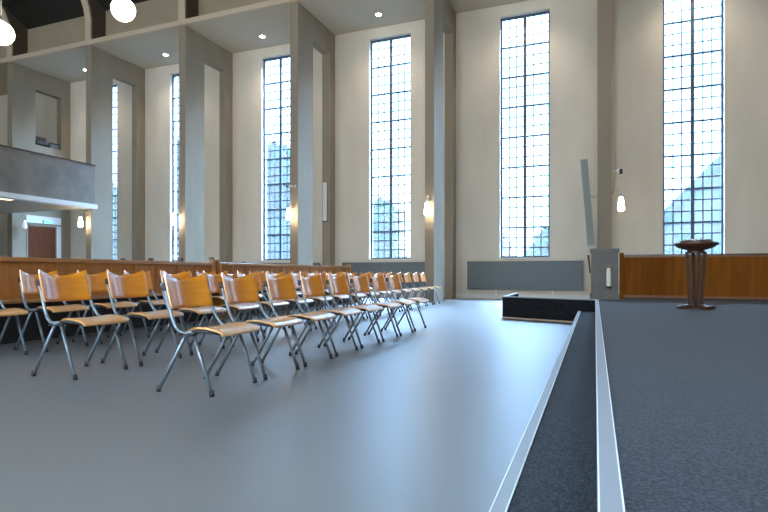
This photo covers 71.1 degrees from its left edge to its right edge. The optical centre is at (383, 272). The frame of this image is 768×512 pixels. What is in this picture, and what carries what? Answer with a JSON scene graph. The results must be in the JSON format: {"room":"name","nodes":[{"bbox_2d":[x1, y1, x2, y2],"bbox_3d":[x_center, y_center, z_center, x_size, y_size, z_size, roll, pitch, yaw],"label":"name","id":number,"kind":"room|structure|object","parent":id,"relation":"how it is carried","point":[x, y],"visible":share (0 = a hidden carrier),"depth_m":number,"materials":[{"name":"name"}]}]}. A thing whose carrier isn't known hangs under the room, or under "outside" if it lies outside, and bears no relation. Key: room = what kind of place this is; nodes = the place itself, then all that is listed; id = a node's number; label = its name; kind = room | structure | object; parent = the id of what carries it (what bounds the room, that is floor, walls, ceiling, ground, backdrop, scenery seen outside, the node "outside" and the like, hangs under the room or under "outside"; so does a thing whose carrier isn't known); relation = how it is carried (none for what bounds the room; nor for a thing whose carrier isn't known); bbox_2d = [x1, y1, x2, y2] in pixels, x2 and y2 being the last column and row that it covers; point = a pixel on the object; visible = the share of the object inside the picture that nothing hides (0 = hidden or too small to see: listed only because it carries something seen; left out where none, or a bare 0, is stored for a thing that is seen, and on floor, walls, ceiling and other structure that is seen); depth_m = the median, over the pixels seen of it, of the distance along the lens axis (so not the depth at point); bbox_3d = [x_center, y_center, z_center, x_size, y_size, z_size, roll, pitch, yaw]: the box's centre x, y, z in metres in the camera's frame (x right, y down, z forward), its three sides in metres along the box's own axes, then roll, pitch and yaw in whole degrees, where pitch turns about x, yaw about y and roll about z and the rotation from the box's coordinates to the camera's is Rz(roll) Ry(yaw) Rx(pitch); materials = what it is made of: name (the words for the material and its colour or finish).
{"room":"church","nodes":[
{"label":"church","id":0,"kind":"room"},
{"bbox_2d":[7,62,69,257],"bbox_3d":[-14.456,-3.880,22.622,0.275,9.400,2.550,0,0,21],"label":"pier","id":1,"kind":"object","parent":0,"point":[23,83],"visible":0.51,"depth_m":22.04,"materials":[{"name":"beige paint"}]},
{"bbox_2d":[19,215,26,228],"bbox_3d":[-14.548,-2.047,21.674,0.281,0.564,0.158,0,0,1],"label":"wall lamp","id":2,"kind":"object","parent":1,"relation":"attached to","point":[24,226],"visible":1,"depth_m":21.64,"materials":[{"name":"white glass"}]},
{"bbox_2d":[36,136,48,146],"bbox_3d":[-14.474,-5.540,22.677,0.220,0.420,0.560,0,0,21],"label":"upholstered bench","id":3,"kind":"object","parent":1,"relation":"on","point":[41,141],"visible":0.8,"depth_m":22.67,"materials":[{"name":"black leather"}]},
{"bbox_2d":[27,215,60,257],"bbox_3d":[-14.333,-0.780,22.654,0.050,3.200,1.540,0,0,21],"label":"wall panel","id":4,"kind":"object","parent":1,"relation":"attached to","point":[30,218],"visible":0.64,"depth_m":23.07,"materials":[{"name":"white paint"}]},
{"bbox_2d":[27,224,56,257],"bbox_3d":[-14.300,-0.590,22.518,0.111,2.820,1.310,0,0,21],"label":"door","id":5,"kind":"structure","parent":4,"relation":"in","point":[41,239],"depth_m":22.49,"materials":[{"name":"brown wood"}]},
{"bbox_2d":[26,222,63,226],"bbox_3d":[-14.267,-2.045,22.671,0.060,0.050,1.660,0,0,21],"label":"lintel","id":6,"kind":"object","parent":4,"relation":"attached to","point":[26,222],"visible":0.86,"depth_m":22.59,"materials":[{"name":"beige paint"}]},
{"bbox_2d":[43,220,51,223],"bbox_3d":[-14.235,-2.155,22.755,0.058,0.150,0.400,0,0,21],"label":"exit sign","id":7,"kind":"object","parent":4,"relation":"attached to","point":[44,221],"visible":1,"depth_m":22.71,"materials":[{"name":"green plastic"}]},
{"bbox_2d":[47,142,58,149],"bbox_3d":[-14.268,-5.455,23.176,0.190,0.250,0.410,0,0,21],"label":"case","id":8,"kind":"object","parent":1,"relation":"on","point":[51,145],"visible":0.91,"depth_m":23.10,"materials":[{"name":"grey plastic"}]},
{"bbox_2d":[0,0,148,28],"bbox_3d":[-7.786,-13.215,6.575,34.300,6.830,24.150,0,0,21],"label":"ceiling","id":9,"kind":"structure","parent":0,"point":[31,13],"depth_m":20.86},
{"bbox_2d":[0,0,13,3],"bbox_3d":[-5.621,-13.000,12.090,33.700,5.338,9.298,0,0,21],"label":"roof purlins","id":10,"kind":"structure","parent":9,"relation":"attached to","point":[3,1],"depth_m":20.45,"materials":[{"name":"black"}]},
{"bbox_2d":[0,0,14,44],"bbox_3d":[-7.964,-9.371,11.184,0.470,9.233,0.470,0,0,21],"label":"globe","id":11,"kind":"object","parent":9,"relation":"hanging from","point":[7,35],"visible":1,"depth_m":11.11,"materials":[{"name":"beige glass"}]},
{"bbox_2d":[0,4,27,56],"bbox_3d":[-16.850,-12.469,16.482,0.325,7.822,11.870,0,0,21],"label":"rib","id":12,"kind":"object","parent":9,"relation":"attached to","point":[19,46],"visible":0.66,"depth_m":21.51,"materials":[{"name":"brown paint"}]},
{"bbox_2d":[81,0,105,39],"bbox_3d":[-12.847,-12.469,14.911,0.315,7.822,11.870,0,0,21],"label":"rib","id":13,"kind":"object","parent":9,"relation":"attached to","point":[94,13],"visible":0.94,"depth_m":19.90,"materials":[{"name":"brown"}]},
{"bbox_2d":[111,0,135,21],"bbox_3d":[-5.433,-9.359,11.200,0.470,8.209,0.470,0,0,21],"label":"globe","id":14,"kind":"object","parent":9,"relation":"hanging from","point":[122,10],"visible":1,"depth_m":11.05,"materials":[{"name":"beige glass"}]},
{"bbox_2d":[178,0,197,19],"bbox_3d":[-8.788,-12.469,13.317,0.323,7.822,11.870,0,0,21],"label":"rib","id":15,"kind":"object","parent":9,"relation":"attached to","point":[186,9],"visible":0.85,"depth_m":18.29,"materials":[{"name":"brown paint"}]},
{"bbox_2d":[86,45,144,259],"bbox_3d":[-10.453,-3.880,21.050,0.265,9.400,2.550,0,0,21],"label":"pier","id":16,"kind":"object","parent":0,"point":[102,67],"visible":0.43,"depth_m":20.52,"materials":[{"name":"beige paint"}]},
{"bbox_2d":[78,212,88,226],"bbox_3d":[-11.052,-1.957,19.747,0.158,0.565,0.349,0,0,31],"label":"wall lamp","id":17,"kind":"object","parent":16,"relation":"attached to","point":[80,222],"visible":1,"depth_m":19.63,"materials":[{"name":"white glass"}]},
{"bbox_2d":[0,0,269,58],"bbox_3d":[-3.428,-9.265,17.675,34.300,1.330,0.200,0,0,21],"label":"wall","id":18,"kind":"structure","parent":0,"point":[149,13],"depth_m":20.05,"materials":[{"name":"paint"}]},
{"bbox_2d":[179,25,232,262],"bbox_3d":[-6.394,-3.880,19.457,0.273,9.400,2.550,0,0,21],"label":"pier","id":19,"kind":"object","parent":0,"point":[195,50],"visible":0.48,"depth_m":18.87,"materials":[{"name":"beige paint"}]},
{"bbox_2d":[171,208,181,224],"bbox_3d":[-7.019,-1.907,18.165,0.354,0.565,0.158,0,0,-39],"label":"wall lamp","id":20,"kind":"object","parent":19,"relation":"attached to","point":[173,219],"visible":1,"depth_m":18.07,"materials":[{"name":"white glass"}]},
{"bbox_2d":[0,0,527,95],"bbox_3d":[-3.143,-8.500,18.401,34.300,0.200,2.840,0,0,21],"label":"ceiling","id":21,"kind":"structure","parent":0,"point":[238,33],"depth_m":18.62,"materials":[{"name":"beige paint"}]},
{"bbox_2d":[0,0,306,64],"bbox_3d":[-3.688,-8.485,17.014,33.700,0.170,0.140,0,0,21],"label":"beam","id":22,"kind":"structure","parent":21,"relation":"attached to","point":[272,3],"depth_m":18.62,"materials":[{"name":"beige paint"}]},
{"bbox_2d":[0,297,572,511],"bbox_3d":[-7.411,0.920,7.529,34.300,0.200,26.200,0,0,21],"label":"floor","id":23,"kind":"structure","parent":0,"point":[433,418],"depth_m":3.05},
{"bbox_2d":[0,298,28,354],"bbox_3d":[-3.869,0.395,5.206,0.552,0.858,0.565,0,0,20],"label":"chair","id":24,"kind":"object","parent":23,"relation":"on","point":[9,312],"visible":1,"depth_m":5.38,"materials":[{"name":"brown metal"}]},
{"bbox_2d":[14,270,88,351],"bbox_3d":[-3.616,0.395,5.843,0.552,0.858,0.565,0,0,20],"label":"chair","id":25,"kind":"object","parent":23,"relation":"on","point":[27,282],"visible":0.78,"depth_m":5.78,"materials":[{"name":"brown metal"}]},
{"bbox_2d":[31,269,129,379],"bbox_3d":[-2.485,0.397,4.399,0.552,0.853,0.565,0,0,21],"label":"chair","id":26,"kind":"object","parent":23,"relation":"on","point":[72,287],"visible":1,"depth_m":4.43,"materials":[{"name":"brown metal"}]},
{"bbox_2d":[72,270,137,343],"bbox_3d":[-3.370,0.395,6.481,0.552,0.858,0.565,0,0,22],"label":"chair","id":27,"kind":"object","parent":23,"relation":"on","point":[96,281],"visible":0.59,"depth_m":6.59,"materials":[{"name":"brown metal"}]},
{"bbox_2d":[0,256,228,344],"bbox_3d":[-4.286,0.290,6.227,0.450,1.060,7.380,0,0,21],"label":"wooden partition","id":28,"kind":"object","parent":23,"relation":"on","point":[10,291],"visible":0.52,"depth_m":7.04,"materials":[{"name":"brown wood"}]},
{"bbox_2d":[101,270,183,365],"bbox_3d":[-2.257,0.397,5.015,0.552,0.853,0.565,0,0,21],"label":"chair","id":29,"kind":"object","parent":23,"relation":"on","point":[134,285],"visible":0.92,"depth_m":5.07,"materials":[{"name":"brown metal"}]},
{"bbox_2d":[120,270,176,337],"bbox_3d":[-3.115,0.395,7.118,0.552,0.858,0.565,0,0,20],"label":"chair","id":30,"kind":"object","parent":23,"relation":"on","point":[157,301],"visible":0.48,"depth_m":7.01,"materials":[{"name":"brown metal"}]},
{"bbox_2d":[159,271,208,330],"bbox_3d":[-2.864,0.395,7.755,0.552,0.858,0.565,0,0,21],"label":"chair","id":31,"kind":"object","parent":23,"relation":"on","point":[161,327],"visible":0.08,"depth_m":7.91,"materials":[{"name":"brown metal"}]},
{"bbox_2d":[155,270,226,355],"bbox_3d":[-2.025,0.397,5.629,0.552,0.853,0.565,0,0,22],"label":"chair","id":32,"kind":"object","parent":23,"relation":"on","point":[204,310],"visible":0.55,"depth_m":5.53,"materials":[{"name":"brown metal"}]},
{"bbox_2d":[156,272,260,396],"bbox_3d":[-1.252,0.409,3.835,0.552,0.829,0.565,0,0,21],"label":"chair","id":33,"kind":"object","parent":23,"relation":"on","point":[195,291],"visible":1,"depth_m":3.86,"materials":[{"name":"brown wood"}]},
{"bbox_2d":[193,271,237,325],"bbox_3d":[-2.618,0.395,8.394,0.552,0.858,0.565,0,0,22],"label":"chair","id":34,"kind":"object","parent":23,"relation":"on","point":[214,272],"visible":0.27,"depth_m":8.29,"materials":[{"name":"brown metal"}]},
{"bbox_2d":[198,270,259,346],"bbox_3d":[-1.792,0.397,6.244,0.552,0.853,0.565,0,0,21],"label":"chair","id":35,"kind":"object","parent":23,"relation":"on","point":[214,280],"visible":0.55,"depth_m":6.30,"materials":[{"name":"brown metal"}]},
{"bbox_2d":[222,271,264,321],"bbox_3d":[-2.365,0.395,9.031,0.552,0.858,0.565,0,0,21],"label":"chair","id":36,"kind":"object","parent":23,"relation":"on","point":[235,275],"visible":0.12,"depth_m":9.18,"materials":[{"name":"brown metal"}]},
{"bbox_2d":[215,272,302,379],"bbox_3d":[-1.025,0.409,4.407,0.552,0.829,0.565,0,0,21],"label":"chair","id":37,"kind":"object","parent":23,"relation":"on","point":[244,289],"visible":0.91,"depth_m":4.47,"materials":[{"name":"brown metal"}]},
{"bbox_2d":[233,271,289,339],"bbox_3d":[-1.569,0.397,6.862,0.552,0.853,0.565,0,0,23],"label":"chair","id":38,"kind":"object","parent":23,"relation":"on","point":[266,302],"visible":0.56,"depth_m":6.89,"materials":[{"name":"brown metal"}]},
{"bbox_2d":[246,271,284,318],"bbox_3d":[-2.126,0.395,9.672,0.552,0.858,0.565,0,0,22],"label":"chair","id":39,"kind":"object","parent":23,"relation":"on","point":[262,276],"visible":0.24,"depth_m":9.89,"materials":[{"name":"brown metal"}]},
{"bbox_2d":[269,271,302,315],"bbox_3d":[-1.864,0.395,10.306,0.552,0.858,0.565,0,0,20],"label":"chair","id":40,"kind":"object","parent":23,"relation":"on","point":[298,292],"visible":0.11,"depth_m":10.20,"materials":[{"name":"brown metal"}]},
{"bbox_2d":[253,263,319,264],"bbox_3d":[-3.913,0.228,19.767,3.470,1.185,0.120,0,0,21],"label":"radiator","id":41,"kind":"object","parent":23,"relation":"on","point":[253,263],"visible":0.07,"depth_m":19.71,"materials":[{"name":"grey metal"}]},
{"bbox_2d":[216,260,360,318],"bbox_3d":[-1.876,0.290,12.366,0.450,1.060,5.710,0,0,21],"label":"pew","id":42,"kind":"object","parent":23,"relation":"on","point":[231,268],"visible":0.34,"depth_m":11.60,"materials":[{"name":"brown wood"}]},
{"bbox_2d":[263,271,313,333],"bbox_3d":[-1.330,0.397,7.474,0.552,0.853,0.565,0,0,21],"label":"chair","id":43,"kind":"object","parent":23,"relation":"on","point":[300,300],"visible":0.45,"depth_m":7.47,"materials":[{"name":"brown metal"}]},
{"bbox_2d":[261,273,335,366],"bbox_3d":[-0.798,0.409,4.979,0.552,0.829,0.565,0,0,22],"label":"chair","id":44,"kind":"object","parent":23,"relation":"on","point":[280,288],"visible":0.84,"depth_m":5.05,"materials":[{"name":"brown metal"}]},
{"bbox_2d":[287,271,318,313],"bbox_3d":[-1.628,0.395,10.949,0.552,0.858,0.565,0,0,21],"label":"chair","id":45,"kind":"object","parent":23,"relation":"on","point":[300,271],"visible":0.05,"depth_m":10.81,"materials":[{"name":"grey metal"}]},
{"bbox_2d":[288,271,331,328],"bbox_3d":[-1.101,0.397,8.091,0.552,0.853,0.565,0,0,21],"label":"chair","id":46,"kind":"object","parent":23,"relation":"on","point":[296,277],"visible":0.51,"depth_m":8.13,"materials":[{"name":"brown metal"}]},
{"bbox_2d":[305,272,333,309],"bbox_3d":[-1.372,0.395,11.584,0.552,0.858,0.565,0,0,22],"label":"chair","id":47,"kind":"object","parent":23,"relation":"on","point":[308,274],"visible":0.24,"depth_m":11.66,"materials":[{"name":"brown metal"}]},
{"bbox_2d":[295,273,361,356],"bbox_3d":[-0.579,0.409,5.554,0.552,0.829,0.565,0,0,21],"label":"chair","id":48,"kind":"object","parent":23,"relation":"on","point":[312,286],"visible":0.88,"depth_m":5.64,"materials":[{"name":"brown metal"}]},
{"bbox_2d":[310,271,351,323],"bbox_3d":[-0.870,0.397,8.706,0.552,0.853,0.565,0,0,20],"label":"chair","id":49,"kind":"object","parent":23,"relation":"on","point":[323,274],"visible":0.41,"depth_m":8.88,"materials":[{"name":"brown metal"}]},
{"bbox_2d":[320,272,346,308],"bbox_3d":[-1.123,0.395,12.223,0.552,0.858,0.565,0,0,21],"label":"chair","id":50,"kind":"object","parent":23,"relation":"on","point":[329,272],"visible":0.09,"depth_m":12.40,"materials":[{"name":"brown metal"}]},
{"bbox_2d":[327,271,366,320],"bbox_3d":[-0.645,0.397,9.323,0.552,0.853,0.565,0,0,21],"label":"chair","id":51,"kind":"object","parent":23,"relation":"on","point":[339,273],"visible":0.41,"depth_m":9.34,"materials":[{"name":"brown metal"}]},
{"bbox_2d":[323,273,382,348],"bbox_3d":[-0.352,0.409,6.126,0.552,0.829,0.565,0,0,22],"label":"chair","id":52,"kind":"object","parent":23,"relation":"on","point":[338,285],"visible":0.84,"depth_m":6.22,"materials":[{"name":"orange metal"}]},
{"bbox_2d":[344,271,379,318],"bbox_3d":[-0.413,0.397,9.939,0.552,0.853,0.565,0,0,20],"label":"chair","id":53,"kind":"object","parent":23,"relation":"on","point":[349,276],"visible":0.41,"depth_m":9.95,"materials":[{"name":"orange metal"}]},
{"bbox_2d":[348,273,401,341],"bbox_3d":[-0.119,0.409,6.696,0.552,0.829,0.565,0,0,21],"label":"chair","id":54,"kind":"object","parent":23,"relation":"on","point":[361,284],"visible":0.8,"depth_m":6.79,"materials":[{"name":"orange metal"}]},
{"bbox_2d":[359,272,390,315],"bbox_3d":[-0.177,0.397,10.551,0.552,0.853,0.565,0,0,22],"label":"chair","id":55,"kind":"object","parent":23,"relation":"on","point":[368,273],"visible":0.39,"depth_m":10.60,"materials":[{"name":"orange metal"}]},
{"bbox_2d":[342,262,424,296],"bbox_3d":[0.165,0.228,18.166,3.470,1.185,0.120,0,0,21],"label":"radiator","id":56,"kind":"object","parent":23,"relation":"on","point":[363,267],"visible":0.35,"depth_m":18.09,"materials":[{"name":"grey metal"}]},
{"bbox_2d":[346,262,405,262],"bbox_3d":[0.165,-0.357,18.166,3.470,0.015,0.120,0,0,21],"label":"grille","id":57,"kind":"object","parent":56,"relation":"attached to","point":[346,262],"depth_m":18.27,"materials":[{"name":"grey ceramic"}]},
{"bbox_2d":[370,272,401,312],"bbox_3d":[0.042,0.397,11.171,0.552,0.853,0.565,0,0,22],"label":"chair","id":58,"kind":"object","parent":23,"relation":"on","point":[379,273],"visible":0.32,"depth_m":11.13,"materials":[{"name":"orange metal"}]},
{"bbox_2d":[368,273,416,335],"bbox_3d":[0.104,0.409,7.270,0.552,0.829,0.565,0,0,21],"label":"chair","id":59,"kind":"object","parent":23,"relation":"on","point":[379,283],"visible":0.82,"depth_m":7.38,"materials":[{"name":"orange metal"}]},
{"bbox_2d":[383,272,411,310],"bbox_3d":[0.285,0.397,11.782,0.552,0.853,0.565,0,0,22],"label":"chair","id":60,"kind":"object","parent":23,"relation":"on","point":[390,273],"visible":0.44,"depth_m":11.68,"materials":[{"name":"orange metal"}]},
{"bbox_2d":[384,273,428,330],"bbox_3d":[0.327,0.409,7.843,0.552,0.829,0.565,0,0,22],"label":"chair","id":61,"kind":"object","parent":23,"relation":"on","point":[393,281],"visible":0.8,"depth_m":7.95,"materials":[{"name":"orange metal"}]},
{"bbox_2d":[392,272,420,308],"bbox_3d":[0.511,0.397,12.399,0.552,0.853,0.565,0,0,22],"label":"chair","id":62,"kind":"object","parent":23,"relation":"on","point":[399,273],"visible":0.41,"depth_m":12.60,"materials":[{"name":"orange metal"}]},
{"bbox_2d":[402,272,427,307],"bbox_3d":[0.739,0.397,13.015,0.552,0.853,0.565,0,0,22],"label":"chair","id":63,"kind":"object","parent":23,"relation":"on","point":[407,279],"visible":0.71,"depth_m":13.16,"materials":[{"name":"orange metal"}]},
{"bbox_2d":[411,272,434,305],"bbox_3d":[0.968,0.397,13.632,0.552,0.853,0.565,0,0,21],"label":"chair","id":64,"kind":"object","parent":23,"relation":"on","point":[414,276],"visible":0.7,"depth_m":13.78,"materials":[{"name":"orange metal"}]},
{"bbox_2d":[418,272,441,304],"bbox_3d":[1.202,0.397,14.246,0.552,0.853,0.565,0,0,21],"label":"chair","id":65,"kind":"object","parent":23,"relation":"on","point":[421,276],"visible":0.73,"depth_m":14.40,"materials":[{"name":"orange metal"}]},
{"bbox_2d":[425,0,455,301],"bbox_3d":[1.742,-3.880,16.263,0.263,9.400,2.550,0,0,21],"label":"pier","id":66,"kind":"object","parent":23,"relation":"on","point":[440,16],"visible":0.85,"depth_m":15.56,"materials":[{"name":"beige paint"}]},
{"bbox_2d":[424,195,430,215],"bbox_3d":[1.221,-1.867,14.932,0.160,0.565,0.329,0,0,21],"label":"wall lamp","id":67,"kind":"object","parent":66,"relation":"attached to","point":[427,209],"visible":1,"depth_m":14.81,"materials":[{"name":"white glass"}]},
{"bbox_2d":[467,261,582,298],"bbox_3d":[4.284,0.228,16.549,3.470,1.185,0.120,0,0,21],"label":"radiator","id":68,"kind":"object","parent":23,"relation":"on","point":[488,275],"visible":0.98,"depth_m":16.49,"materials":[{"name":"grey metal"}]},
{"bbox_2d":[473,261,538,261],"bbox_3d":[4.284,-0.357,16.549,3.470,0.015,0.120,0,0,21],"label":"grille","id":69,"kind":"object","parent":68,"relation":"attached to","point":[473,261],"depth_m":16.68,"materials":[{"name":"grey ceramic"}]},
{"bbox_2d":[502,293,599,322],"bbox_3d":[2.665,0.623,9.925,1.044,0.394,2.958,0,0,-12],"label":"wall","id":70,"kind":"structure","parent":23,"relation":"on","point":[514,306],"depth_m":9.24,"materials":[{"name":"black carpet"}]},
{"bbox_2d":[489,311,580,511],"bbox_3d":[0.033,0.636,0.728,0.042,0.038,17.380,0,0,21],"label":"trim","id":71,"kind":"structure","parent":70,"relation":"attached to","point":[503,498],"depth_m":1.94,"materials":[{"name":"grey metal"}]},
{"bbox_2d":[595,299,624,511],"bbox_3d":[0.257,0.441,0.581,0.046,0.038,17.270,0,0,21],"label":"trim","id":72,"kind":"structure","parent":70,"relation":"attached to","point":[610,498],"depth_m":1.34,"materials":[{"name":"grey metal"}]},
{"bbox_2d":[507,311,596,511],"bbox_3d":[0.141,0.723,0.686,0.262,0.195,17.380,0,0,21],"label":"step","id":73,"kind":"structure","parent":23,"relation":"on","point":[559,473],"depth_m":1.97,"materials":[{"name":"carpet"}]},
{"bbox_2d":[598,299,767,511],"bbox_3d":[3.653,0.625,-0.564,7.188,0.390,17.620,0,0,21],"label":"platform","id":74,"kind":"object","parent":23,"relation":"on","point":[689,387],"visible":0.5,"depth_m":1.80,"materials":[{"name":"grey carpet"}]},
{"bbox_2d":[590,248,618,298],"bbox_3d":[3.672,0.013,8.958,0.450,0.835,0.300,0,0,21],"label":"pedestal","id":75,"kind":"object","parent":74,"relation":"on","point":[602,259],"visible":1,"depth_m":8.84,"materials":[{"name":"grey stone"}]},
{"bbox_2d":[587,255,590,272],"bbox_3d":[3.444,-0.150,9.026,0.058,0.303,0.032,0,0,21],"label":"rod","id":76,"kind":"object","parent":75,"relation":"attached to","point":[587,255],"visible":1,"depth_m":9.02,"materials":[{"name":"grey metal"}]},
{"bbox_2d":[606,268,611,287],"bbox_3d":[3.671,0.083,8.776,0.082,0.335,0.082,0,0,21],"label":"canister","id":77,"kind":"object","parent":75,"relation":"attached to","point":[608,272],"visible":1,"depth_m":8.74,"materials":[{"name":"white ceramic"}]},
{"bbox_2d":[620,253,767,301],"bbox_3d":[7.010,0.050,7.610,6.735,0.760,0.080,0,0,21],"label":"panelling","id":78,"kind":"object","parent":74,"relation":"on","point":[737,276],"visible":0.87,"depth_m":8.44,"materials":[{"name":"brown wood"}]},
{"bbox_2d":[674,239,718,309],"bbox_3d":[3.737,0.014,6.440,0.476,0.832,0.476,0,0,36],"label":"baptismal font","id":79,"kind":"object","parent":74,"relation":"on","point":[694,246],"visible":1,"depth_m":6.40,"materials":[{"name":"brown wood"}]},
{"bbox_2d":[674,241,718,249],"bbox_3d":[3.737,-0.318,6.440,0.476,0.095,0.476,0,0,36],"label":"bowl","id":80,"kind":"object","parent":79,"relation":"on","point":[686,245],"depth_m":6.29,"materials":[{"name":"brown wood"}]},
{"bbox_2d":[290,1,334,265],"bbox_3d":[-2.328,-3.880,17.861,0.282,9.400,2.550,0,0,21],"label":"pier","id":81,"kind":"object","parent":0,"point":[307,32],"visible":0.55,"depth_m":17.24,"materials":[{"name":"beige paint"}]},
{"bbox_2d":[286,202,294,219],"bbox_3d":[-2.885,-1.907,16.541,0.160,0.565,0.342,0,0,21],"label":"wall lamp","id":82,"kind":"object","parent":81,"relation":"attached to","point":[288,213],"visible":1,"depth_m":16.41,"materials":[{"name":"white glass"}]},
{"bbox_2d":[323,183,326,221],"bbox_3d":[-2.046,-2.445,18.596,0.112,1.350,0.136,0,0,21],"label":"speaker","id":83,"kind":"object","parent":81,"relation":"attached to","point":[324,184],"visible":1,"depth_m":18.54},
{"bbox_2d":[323,183,324,219],"bbox_3d":[-2.070,-2.460,18.536,0.080,1.260,0.007,0,0,21],"label":"grille","id":84,"kind":"object","parent":83,"relation":"attached to","point":[323,183],"depth_m":18.53,"materials":[{"name":"grey metal"}]},
{"bbox_2d":[0,0,767,295],"bbox_3d":[-2.688,-3.890,19.560,34.300,9.420,0.350,0,0,21],"label":"wall","id":85,"kind":"structure","parent":0,"point":[637,25],"depth_m":17.11,"materials":[{"name":"beige paint"}]},
{"bbox_2d":[113,85,116,259],"bbox_3d":[-11.979,-4.242,23.095,1.560,7.595,0.240,0,0,21],"label":"window","id":86,"kind":"structure","parent":85,"relation":"in","point":[115,86],"depth_m":22.99,"materials":[{"name":"clear glass"}]},
{"bbox_2d":[173,74,178,260],"bbox_3d":[-7.912,-4.242,21.498,1.560,7.595,0.240,0,0,21],"label":"window","id":87,"kind":"structure","parent":85,"relation":"in","point":[176,75],"depth_m":21.81,"materials":[{"name":"blue metal"}]},
{"bbox_2d":[260,55,289,260],"bbox_3d":[-3.858,-4.242,19.906,1.560,7.595,0.240,0,0,21],"label":"window","id":88,"kind":"structure","parent":85,"relation":"in","point":[281,58],"depth_m":19.99,"materials":[{"name":"blue metal"}]},
{"bbox_2d":[368,34,411,259],"bbox_3d":[0.219,-4.242,18.306,1.560,7.595,0.240,0,0,21],"label":"window","id":89,"kind":"structure","parent":85,"relation":"in","point":[391,56],"depth_m":18.35,"materials":[{"name":"blue metal"}]},
{"bbox_2d":[499,11,550,258],"bbox_3d":[4.366,-4.242,16.678,1.560,7.595,0.240,0,0,21],"label":"window","id":90,"kind":"structure","parent":85,"relation":"in","point":[524,17],"depth_m":16.71,"materials":[{"name":"clear glass"}]},
{"bbox_2d":[367,293,760,301],"bbox_3d":[-2.757,0.740,19.386,33.700,0.160,0.025,0,0,21],"label":"baseboard","id":91,"kind":"structure","parent":85,"relation":"attached to","point":[458,295],"depth_m":16.95,"materials":[{"name":"white paint"}]},
{"bbox_2d":[663,0,722,253],"bbox_3d":[8.620,-4.242,15.008,1.560,7.595,0.240,0,0,21],"label":"window","id":92,"kind":"structure","parent":85,"relation":"in","point":[692,8],"depth_m":15.05,"materials":[{"name":"blue metal"}]},
{"bbox_2d":[597,0,611,247],"bbox_3d":[5.973,-3.880,14.602,0.332,9.400,2.550,0,0,21],"label":"pier","id":93,"kind":"object","parent":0,"point":[604,7],"visible":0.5,"depth_m":13.41,"materials":[{"name":"beige paint"}]},
{"bbox_2d":[580,159,597,245],"bbox_3d":[5.125,-1.750,13.427,0.415,2.155,0.378,0,0,21],"label":"speaker","id":94,"kind":"object","parent":93,"relation":"attached to","point":[587,196],"visible":1,"depth_m":13.27},
{"bbox_2d":[581,160,593,243],"bbox_3d":[5.022,-1.750,13.269,0.307,2.094,0.009,0,0,21],"label":"grille","id":95,"kind":"object","parent":94,"relation":"attached to","point":[584,163],"depth_m":13.27,"materials":[{"name":"grey metal"}]},
{"bbox_2d":[612,169,622,173],"bbox_3d":[5.795,-2.527,13.370,0.267,0.154,0.237,0,0,21],"label":"security camera","id":96,"kind":"object","parent":93,"relation":"attached to","point":[620,171],"visible":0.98,"depth_m":13.29,"materials":[{"name":"white plastic"}]},
{"bbox_2d":[612,189,624,210],"bbox_3d":[5.877,-1.827,13.507,0.310,0.564,0.158,0,0,21],"label":"wall lamp","id":97,"kind":"object","parent":93,"relation":"attached to","point":[621,207],"visible":0.88,"depth_m":13.44,"materials":[{"name":"white glass"}]},
{"bbox_3d":[-23.245,-7.830,13.718,0.300,17.300,25.550,0,0,21],"label":"wall","id":98,"kind":"structure","parent":0,"visible":0},
{"bbox_2d":[0,144,97,213],"bbox_3d":[-19.169,-3.170,10.801,9.420,1.620,23.100,0,0,21],"label":"gallery","id":99,"kind":"object","parent":98,"relation":"attached to","point":[33,181],"visible":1,"depth_m":18.18,"materials":[{"name":"grey paint"}]},
{"label":"outside","id":100,"kind":"structure","parent":0,"visible":0},
{"bbox_3d":[10.316,1.145,53.645,120.000,0.150,72.590,0,0,21],"label":"ground","id":101,"kind":"structure","parent":100,"visible":0},
{"bbox_2d":[113,183,116,259],"bbox_3d":[-22.450,-3.743,42.877,6.292,9.639,5.372,0,0,-30],"label":"tree","id":102,"kind":"object","parent":101,"relation":"on","point":[113,183],"visible":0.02,"depth_m":41.65,"materials":[{"name":"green plant"}]},
{"bbox_2d":[176,138,177,259],"bbox_3d":[-15.466,-4.399,39.308,6.624,10.952,6.110,0,0,17],"label":"tree","id":103,"kind":"object","parent":101,"relation":"on","point":[177,138],"visible":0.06,"depth_m":37.87,"materials":[{"name":"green plant"}]},
{"bbox_2d":[267,140,289,258],"bbox_3d":[-7.282,-3.965,36.255,5.430,10.083,5.741,0,0,26],"label":"tree","id":104,"kind":"object","parent":101,"relation":"on","point":[272,144],"visible":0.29,"depth_m":34.74,"materials":[{"name":"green plant"}]},
{"bbox_2d":[373,196,408,257],"bbox_3d":[-0.162,-1.768,32.294,3.669,5.701,3.737,0,0,21],"label":"tree","id":105,"kind":"object","parent":101,"relation":"on","point":[375,207],"visible":0.4,"depth_m":31.40,"materials":[{"name":"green plant"}]},
{"bbox_2d":[503,234,515,255],"bbox_3d":[6.537,-0.599,30.799,2.707,3.384,2.590,0,0,-30],"label":"tree","id":106,"kind":"object","parent":101,"relation":"on","point":[505,240],"visible":0.07,"depth_m":29.81,"materials":[{"name":"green plant"}]},
{"bbox_2d":[527,227,547,255],"bbox_3d":[9.125,-0.818,29.738,2.499,3.816,2.726,0,0,21],"label":"tree","id":107,"kind":"object","parent":101,"relation":"on","point":[544,230],"visible":0.21,"depth_m":29.07,"materials":[{"name":"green plant"}]},
{"bbox_2d":[665,154,720,253],"bbox_3d":[22.246,-3.530,34.776,9.200,9.200,7.800,0,0,21],"label":"house","id":108,"kind":"structure","parent":101,"relation":"on","point":[716,168],"depth_m":32.22,"materials":[{"name":"brick"}]},
{"bbox_2d":[665,227,720,253],"bbox_3d":[13.058,-0.440,22.638,2.615,3.076,2.027,0,0,21],"label":"tree","id":109,"kind":"object","parent":101,"relation":"on","point":[716,250],"visible":0.08,"depth_m":22.38,"materials":[{"name":"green plant"}]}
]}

